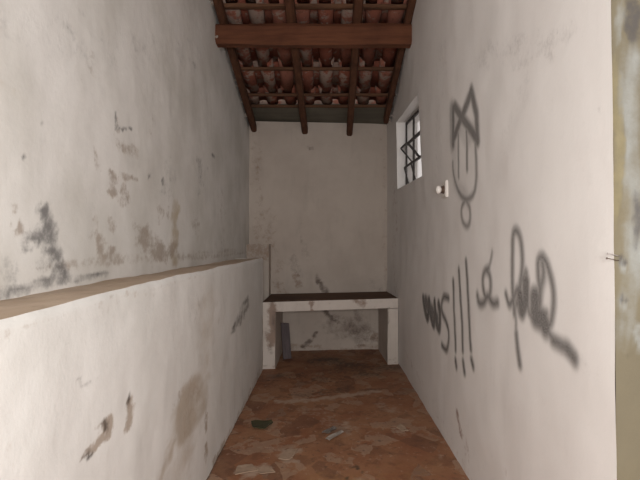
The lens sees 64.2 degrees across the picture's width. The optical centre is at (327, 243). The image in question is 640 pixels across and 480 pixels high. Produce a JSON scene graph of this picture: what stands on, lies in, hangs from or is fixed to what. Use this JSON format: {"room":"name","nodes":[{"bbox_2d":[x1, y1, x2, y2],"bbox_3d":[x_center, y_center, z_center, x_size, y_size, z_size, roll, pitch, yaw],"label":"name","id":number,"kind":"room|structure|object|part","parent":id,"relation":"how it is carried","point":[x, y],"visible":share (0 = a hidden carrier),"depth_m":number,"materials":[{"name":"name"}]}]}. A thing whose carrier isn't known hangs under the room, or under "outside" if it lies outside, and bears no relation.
{"room":"abandoned utility room","nodes":[
{"label":"abandoned utility room","id":0,"kind":"room"},
{"bbox_2d":[0,0,248,299],"bbox_3d":[-1.221,-1.301,3.000,0.258,5.602,8.600,0,0,0],"label":"wall","id":1,"kind":"structure","parent":0,"point":[124,126],"depth_m":2.63,"materials":[{"name":"white paint"}]},
{"bbox_2d":[209,0,401,122],"bbox_3d":[-0.127,-2.235,5.069,2.006,1.169,3.781,0,0,0],"label":"trim","id":2,"kind":"structure","parent":1,"relation":"attached to","point":[212,4],"depth_m":5.97,"materials":[{"name":"brown wood"}]},
{"bbox_2d":[215,23,411,48],"bbox_3d":[-0.105,-2.055,5.036,2.150,0.216,0.160,0,0,-1],"label":"roof beam","id":3,"kind":"structure","parent":1,"relation":"attached to","point":[271,35],"depth_m":4.97,"materials":[{"name":"brown wood"}]},
{"bbox_2d":[213,0,256,131],"bbox_3d":[-1.035,-2.696,3.274,0.085,2.274,7.777,0,0,0],"label":"rafter","id":4,"kind":"object","parent":3,"relation":"on","point":[218,4],"visible":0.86,"depth_m":5.81,"materials":[{"name":"brown wood"}]},
{"bbox_2d":[284,0,307,133],"bbox_3d":[-0.385,-2.688,3.306,0.093,2.296,7.842,0,0,1],"label":"rafter","id":5,"kind":"object","parent":3,"relation":"on","point":[290,11],"visible":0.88,"depth_m":5.78,"materials":[{"name":"brown wood"}]},
{"bbox_2d":[224,3,406,9],"bbox_3d":[-0.113,-2.311,4.965,1.965,0.039,0.080,0,0,0],"label":"batten","id":6,"kind":"object","parent":5,"relation":"on","point":[246,6],"visible":0.81,"depth_m":4.93,"materials":[{"name":"brown wood"}]},
{"bbox_2d":[241,67,393,70],"bbox_3d":[-0.113,-2.039,5.935,1.965,0.040,0.055,0,0,0],"label":"batten","id":7,"kind":"object","parent":5,"relation":"on","point":[242,68],"visible":0.79,"depth_m":5.91,"materials":[{"name":"brown wood"}]},
{"bbox_2d":[248,93,394,96],"bbox_3d":[-0.113,-1.889,6.465,1.965,0.041,0.062,0,0,0],"label":"batten","id":8,"kind":"object","parent":5,"relation":"on","point":[249,94],"visible":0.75,"depth_m":6.44,"materials":[{"name":"brown wood"}]},
{"bbox_2d":[251,104,392,107],"bbox_3d":[-0.113,-1.818,6.726,1.965,0.040,0.055,0,0,0],"label":"batten","id":9,"kind":"object","parent":5,"relation":"on","point":[252,105],"visible":0.8,"depth_m":6.70,"materials":[{"name":"brown wood"}]},
{"bbox_2d":[347,0,363,135],"bbox_3d":[0.276,-2.681,3.334,0.092,2.312,7.899,0,0,0],"label":"rafter","id":10,"kind":"object","parent":3,"relation":"on","point":[357,4],"visible":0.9,"depth_m":5.78,"materials":[{"name":"brown wood"}]},
{"bbox_2d":[383,0,416,123],"bbox_3d":[0.785,-2.730,3.150,0.078,2.208,7.530,0,0,0],"label":"rafter","id":11,"kind":"object","parent":3,"relation":"on","point":[410,7],"visible":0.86,"depth_m":5.72,"materials":[{"name":"brown wood"}]},
{"bbox_2d":[0,258,262,479],"bbox_3d":[-0.956,0.830,2.388,0.385,1.339,7.377,0,0,0],"label":"wall","id":12,"kind":"structure","parent":0,"point":[147,376],"depth_m":2.01,"materials":[{"name":"paint"}]},
{"bbox_2d":[246,244,270,300],"bbox_3d":[-0.959,0.751,7.050,0.323,1.497,0.300,0,0,0],"label":"wall pier","id":13,"kind":"object","parent":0,"point":[263,251],"visible":0.37,"depth_m":6.90,"materials":[{"name":"paint"}]},
{"bbox_2d":[249,121,386,350],"bbox_3d":[-0.100,-0.107,7.353,2.500,3.215,0.493,0,0,0],"label":"wall","id":14,"kind":"structure","parent":0,"point":[318,197],"depth_m":7.20,"materials":[{"name":"paint"}]},
{"bbox_2d":[252,104,385,123],"bbox_3d":[-0.100,-1.774,7.040,2.040,0.153,0.600,0,0,0],"label":"trim","id":15,"kind":"structure","parent":14,"relation":"on","point":[323,115],"depth_m":6.99,"materials":[{"name":"paint"}]},
{"bbox_2d":[223,0,412,104],"bbox_3d":[0.740,-2.973,2.881,4.098,2.324,7.984,0,0,0],"label":"ceiling","id":16,"kind":"structure","parent":0,"point":[255,81],"depth_m":5.86,"materials":[{"name":"ceramic"}]},
{"bbox_2d":[206,349,468,479],"bbox_3d":[0.625,1.558,3.150,3.950,0.123,8.900,0,0,0],"label":"floor","id":17,"kind":"structure","parent":0,"point":[356,392],"depth_m":4.17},
{"bbox_2d":[235,464,257,474],"bbox_3d":[-0.553,1.492,3.383,0.152,0.009,0.118,0,0,-24],"label":"flake","id":18,"kind":"object","parent":17,"relation":"on","point":[245,468],"visible":1,"depth_m":3.37,"materials":[{"name":"beige paint"}]},
{"bbox_2d":[251,420,272,428],"bbox_3d":[-0.539,1.487,4.212,0.179,0.018,0.177,0,0,-12],"label":"scrap","id":19,"kind":"object","parent":17,"relation":"on","point":[260,424],"visible":1,"depth_m":4.23,"materials":[{"name":"green"}]},
{"bbox_2d":[258,466,274,473],"bbox_3d":[-0.411,1.492,3.369,0.103,0.008,0.100,0,0,-21],"label":"flake","id":20,"kind":"object","parent":17,"relation":"on","point":[262,470],"visible":1,"depth_m":3.36,"materials":[{"name":"beige paint"}]},
{"bbox_2d":[281,323,290,358],"bbox_3d":[-0.549,1.262,6.670,0.117,0.464,0.093,0,0,-31],"label":"wooden plank","id":21,"kind":"object","parent":17,"relation":"on","point":[285,332],"visible":1,"depth_m":6.66,"materials":[{"name":"grey wood"}]},
{"bbox_2d":[278,448,297,459],"bbox_3d":[-0.282,1.492,3.628,0.094,0.009,0.203,0,0,10],"label":"flake","id":22,"kind":"object","parent":17,"relation":"on","point":[288,454],"visible":1,"depth_m":3.61,"materials":[{"name":"beige paint"}]},
{"bbox_2d":[322,426,336,432],"bbox_3d":[0.014,1.487,4.076,0.056,0.016,0.161,0,0,30],"label":"scrap","id":23,"kind":"object","parent":17,"relation":"on","point":[330,429],"visible":1,"depth_m":4.08,"materials":[{"name":"grey paper"}]},
{"bbox_2d":[263,291,397,368],"bbox_3d":[0.024,1.087,6.687,1.729,0.826,1.019,0,0,-5],"label":"bench","id":24,"kind":"object","parent":17,"relation":"on","point":[386,303],"visible":0.93,"depth_m":6.34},
{"bbox_2d":[325,430,343,439],"bbox_3d":[0.057,1.488,3.976,0.050,0.013,0.222,0,0,34],"label":"paper scrap","id":25,"kind":"object","parent":17,"relation":"on","point":[331,436],"visible":1,"depth_m":3.97,"materials":[{"name":"white paper"}]},
{"bbox_2d":[396,424,408,431],"bbox_3d":[0.592,1.492,4.147,0.074,0.009,0.171,0,0,-19],"label":"flake","id":26,"kind":"object","parent":17,"relation":"on","point":[401,427],"visible":1,"depth_m":4.14,"materials":[{"name":"beige paint"}]},
{"bbox_2d":[387,0,616,479],"bbox_3d":[0.971,-0.894,4.492,0.318,4.787,5.816,0,0,0],"label":"wall","id":27,"kind":"structure","parent":0,"point":[538,72],"depth_m":2.50,"materials":[{"name":"paint"}]},
{"bbox_2d":[400,109,421,184],"bbox_3d":[0.986,-1.082,5.590,0.163,0.883,1.658,0,0,0],"label":"window","id":28,"kind":"structure","parent":27,"relation":"in","point":[411,148],"depth_m":5.85,"materials":[{"name":"metal"}]},
{"bbox_3d":[0.986,-0.832,6.133,0.072,0.262,0.525,0,0,0],"label":"sash","id":29,"kind":"part","parent":28,"relation":"part of","materials":[{"name":"metal"}]},
{"bbox_3d":[0.986,-0.832,6.133,0.058,0.234,0.505,0,0,0],"label":"pane","id":30,"kind":"part","parent":28,"relation":"part of","materials":[{"name":"white"}]},
{"bbox_3d":[0.986,-1.094,6.133,0.144,0.198,0.505,0,0,0],"label":"pane","id":31,"kind":"part","parent":28,"relation":"part of","materials":[{"name":"white"}]},
{"bbox_3d":[0.986,-1.356,6.133,0.004,0.255,0.505,0,0,0],"label":"pane","id":32,"kind":"part","parent":28,"relation":"part of","materials":[{"name":"white"}]},
{"bbox_3d":[0.986,-1.094,6.133,0.163,0.223,0.525,0,0,0],"label":"sash","id":33,"kind":"part","parent":28,"relation":"part of","materials":[{"name":"metal"}]},
{"bbox_3d":[0.986,-1.049,5.317,0.153,0.240,1.065,0,0,0],"label":"sash","id":34,"kind":"part","parent":28,"relation":"part of","materials":[{"name":"metal"}]},
{"bbox_3d":[0.986,-1.049,5.317,0.134,0.217,1.045,0,0,0],"label":"pane","id":35,"kind":"part","parent":28,"relation":"part of","materials":[{"name":"white"}]},
{"bbox_3d":[0.986,-1.299,5.317,0.004,0.278,1.045,0,0,0],"label":"pane","id":36,"kind":"part","parent":28,"relation":"part of","materials":[{"name":"white"}]},
{"bbox_3d":[0.986,-0.798,5.317,0.004,0.246,1.045,0,0,0],"label":"pane","id":37,"kind":"part","parent":28,"relation":"part of","materials":[{"name":"white"}]},
{"bbox_2d":[436,180,447,197],"bbox_3d":[0.862,-0.413,3.860,0.093,0.127,0.124,0,0,0],"label":"holder","id":38,"kind":"object","parent":27,"relation":"attached to","point":[443,189],"visible":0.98,"depth_m":3.83,"materials":[{"name":"white ceramic"}]},
{"bbox_3d":[0.836,-0.411,3.860,0.042,0.064,0.064,0,0,0],"label":"light bulb","id":39,"kind":"part","parent":38,"relation":"part of","materials":[{"name":"white glass"}]},
{"bbox_3d":[0.892,-0.413,3.860,0.032,0.127,0.124,0,0,0],"label":"plate","id":40,"kind":"part","parent":38,"relation":"part of","materials":[{"name":"white plastic"}]},
{"bbox_2d":[422,261,473,373],"bbox_3d":[0.891,0.488,3.965,0.014,0.850,1.768,0,0,0],"label":"graffiti writing","id":41,"kind":"object","parent":27,"relation":"attached to","point":[432,313],"visible":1,"depth_m":3.97,"materials":[{"name":"grey paint"}]},
{"bbox_2d":[452,87,478,198],"bbox_3d":[0.881,-0.554,3.327,0.035,0.986,0.774,0,0,-1],"label":"drawing","id":42,"kind":"object","parent":27,"relation":"attached to","point":[455,108],"visible":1,"depth_m":3.24,"materials":[{"name":"grey paint"}]},
{"bbox_2d":[477,267,497,305],"bbox_3d":[0.898,0.210,2.884,0.007,0.408,0.484,0,0,0],"label":"graffiti letter","id":43,"kind":"object","parent":27,"relation":"attached to","point":[485,270],"visible":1,"depth_m":2.87,"materials":[{"name":"grey paint"}]},
{"bbox_2d":[505,230,576,366],"bbox_3d":[0.899,0.248,2.216,0.004,0.740,0.833,0,0,0],"label":"graffiti writing","id":44,"kind":"object","parent":27,"relation":"attached to","point":[539,317],"visible":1,"depth_m":2.20,"materials":[{"name":"grey paint"}]},
{"bbox_2d":[611,0,639,479],"bbox_3d":[1.752,-0.894,1.702,1.696,4.787,0.217,0,0,0],"label":"wall","id":45,"kind":"structure","parent":0,"point":[625,14],"depth_m":1.63,"materials":[{"name":"paint"}]}
]}

